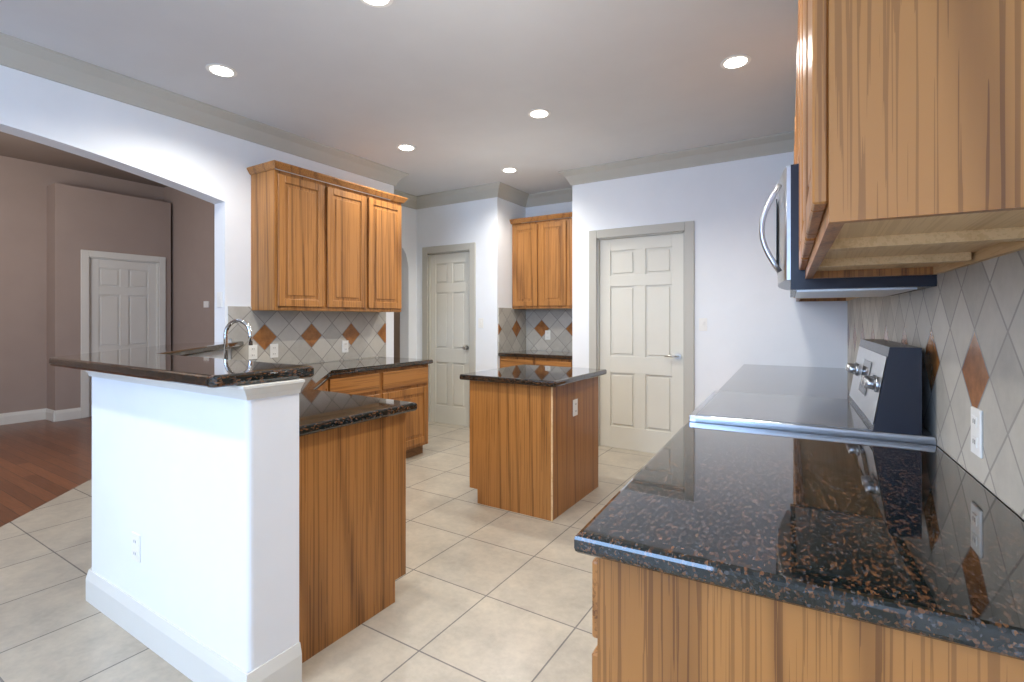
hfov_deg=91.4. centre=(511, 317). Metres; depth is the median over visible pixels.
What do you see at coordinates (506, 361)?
base cabinet
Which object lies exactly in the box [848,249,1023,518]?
backsplash
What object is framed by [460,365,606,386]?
countertop
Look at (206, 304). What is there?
light switch
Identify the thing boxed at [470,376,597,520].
base cabinet
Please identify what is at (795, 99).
upper cabinet
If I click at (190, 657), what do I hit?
trim
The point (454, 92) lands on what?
ceiling
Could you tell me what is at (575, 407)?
outlet
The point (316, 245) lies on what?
upper cabinet
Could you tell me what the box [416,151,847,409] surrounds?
wall
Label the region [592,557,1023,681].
base cabinet
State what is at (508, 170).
recessed light
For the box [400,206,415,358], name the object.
wall
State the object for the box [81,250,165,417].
door
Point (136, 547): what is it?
outlet
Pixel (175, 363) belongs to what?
bar
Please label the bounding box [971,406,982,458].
electrical outlet
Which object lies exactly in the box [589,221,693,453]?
back door
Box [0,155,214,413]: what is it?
wall
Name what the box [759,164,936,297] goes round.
microwave
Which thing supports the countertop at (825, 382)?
on the base cabinet
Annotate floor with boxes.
[0,416,91,526]
[0,421,654,681]
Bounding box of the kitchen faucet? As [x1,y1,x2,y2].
[224,319,252,358]
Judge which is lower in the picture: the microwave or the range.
the range
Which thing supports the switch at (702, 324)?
attached to the wall at (749, 309)
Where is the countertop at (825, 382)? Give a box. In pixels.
[718,364,852,398]
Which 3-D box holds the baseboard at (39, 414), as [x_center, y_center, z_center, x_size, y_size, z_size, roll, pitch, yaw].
[-7.483,1.240,4.145,0.016,0.140,5.500,0,0,32]
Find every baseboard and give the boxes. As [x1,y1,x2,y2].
[0,409,44,424]
[45,408,56,421]
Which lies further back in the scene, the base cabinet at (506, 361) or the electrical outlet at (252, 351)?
the base cabinet at (506, 361)
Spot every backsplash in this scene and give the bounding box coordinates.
[228,306,385,364]
[498,308,571,352]
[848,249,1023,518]
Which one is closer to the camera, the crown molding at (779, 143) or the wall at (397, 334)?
the crown molding at (779, 143)
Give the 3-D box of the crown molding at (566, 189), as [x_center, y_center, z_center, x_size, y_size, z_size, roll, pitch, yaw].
[0.729,-1.462,5.517,0.110,0.135,0.510,0,0,32]
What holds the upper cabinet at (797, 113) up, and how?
attached to the wall at (981, 483)
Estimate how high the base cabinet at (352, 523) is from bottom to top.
0.870 m
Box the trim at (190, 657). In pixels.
[85,370,304,681]
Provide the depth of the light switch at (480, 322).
5.88 m
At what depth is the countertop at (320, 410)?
2.37 m
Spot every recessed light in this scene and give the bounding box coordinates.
[206,64,236,77]
[360,0,392,7]
[397,144,415,150]
[501,168,517,172]
[528,109,550,118]
[720,54,750,69]
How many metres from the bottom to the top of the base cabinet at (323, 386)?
0.870 m
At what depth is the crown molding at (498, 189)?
5.96 m
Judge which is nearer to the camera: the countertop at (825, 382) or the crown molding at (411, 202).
the countertop at (825, 382)
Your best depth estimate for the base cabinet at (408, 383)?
4.53 m
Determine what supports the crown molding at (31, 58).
attached to the wall at (206, 164)
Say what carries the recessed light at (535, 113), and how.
in the ceiling at (454, 92)
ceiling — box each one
[0,0,797,195]
[0,131,167,187]
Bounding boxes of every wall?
[0,65,393,364]
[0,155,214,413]
[92,377,298,672]
[189,348,229,358]
[394,312,399,357]
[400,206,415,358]
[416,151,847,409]
[504,200,571,351]
[936,444,1023,519]
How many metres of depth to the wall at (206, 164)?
3.49 m
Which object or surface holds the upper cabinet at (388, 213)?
attached to the wall at (206, 164)
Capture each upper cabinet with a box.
[247,160,334,310]
[315,177,374,311]
[375,189,402,311]
[510,212,571,308]
[793,297,858,298]
[794,99,795,163]
[796,0,798,163]
[799,0,1023,278]
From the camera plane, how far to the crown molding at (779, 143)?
4.59 m
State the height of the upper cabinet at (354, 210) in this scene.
1.095 m
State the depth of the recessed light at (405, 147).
4.47 m
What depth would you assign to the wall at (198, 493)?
1.80 m
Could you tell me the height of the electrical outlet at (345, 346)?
0.115 m
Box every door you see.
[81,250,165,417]
[422,242,475,427]
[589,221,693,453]
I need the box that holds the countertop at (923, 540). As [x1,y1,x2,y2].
[574,422,1023,660]
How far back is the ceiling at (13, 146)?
6.24 m
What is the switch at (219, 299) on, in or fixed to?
attached to the wall at (206, 164)
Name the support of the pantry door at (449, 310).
in the wall at (749, 309)
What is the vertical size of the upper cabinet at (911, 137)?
1.070 m
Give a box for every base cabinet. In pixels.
[299,413,405,662]
[316,380,327,390]
[327,364,427,457]
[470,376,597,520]
[500,356,571,367]
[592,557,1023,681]
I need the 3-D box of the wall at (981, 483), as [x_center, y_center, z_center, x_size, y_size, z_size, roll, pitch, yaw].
[0.828,-0.110,0.479,0.150,2.840,9.200,0,0,29]
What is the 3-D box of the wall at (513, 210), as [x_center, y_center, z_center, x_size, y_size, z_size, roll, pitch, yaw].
[0.421,-0.110,5.957,1.100,2.840,0.650,0,0,32]
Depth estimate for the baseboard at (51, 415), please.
6.36 m
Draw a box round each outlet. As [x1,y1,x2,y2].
[132,531,140,562]
[248,345,256,359]
[270,344,277,357]
[342,340,347,352]
[545,330,549,339]
[573,399,577,415]
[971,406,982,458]
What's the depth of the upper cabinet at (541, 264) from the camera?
5.79 m
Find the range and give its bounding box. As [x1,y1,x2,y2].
[689,339,935,445]
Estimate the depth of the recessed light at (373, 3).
2.42 m
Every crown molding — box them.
[0,32,408,185]
[394,192,415,207]
[413,182,507,208]
[504,185,527,206]
[528,189,571,206]
[558,131,794,187]
[564,188,571,191]
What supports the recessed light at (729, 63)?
in the ceiling at (454, 92)
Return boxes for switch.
[204,301,208,307]
[217,292,221,306]
[478,318,482,327]
[699,318,706,330]
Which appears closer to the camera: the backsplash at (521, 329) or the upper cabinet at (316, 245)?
the upper cabinet at (316, 245)
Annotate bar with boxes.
[49,341,313,387]
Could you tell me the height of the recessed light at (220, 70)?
0.006 m
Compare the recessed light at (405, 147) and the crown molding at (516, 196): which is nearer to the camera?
the recessed light at (405, 147)
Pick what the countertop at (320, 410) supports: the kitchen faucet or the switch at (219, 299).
the kitchen faucet
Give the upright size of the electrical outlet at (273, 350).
0.115 m
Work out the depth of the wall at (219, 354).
3.49 m
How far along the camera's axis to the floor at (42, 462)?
4.55 m
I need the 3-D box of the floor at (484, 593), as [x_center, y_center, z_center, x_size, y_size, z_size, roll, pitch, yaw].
[-1.527,1.310,2.369,7.300,0.001,9.200,0,0,32]
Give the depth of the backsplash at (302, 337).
4.39 m
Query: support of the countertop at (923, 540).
on the base cabinet at (650, 626)
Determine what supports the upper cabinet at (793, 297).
attached to the wall at (981, 483)
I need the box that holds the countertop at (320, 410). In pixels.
[298,357,432,436]
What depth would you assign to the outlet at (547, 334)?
6.13 m

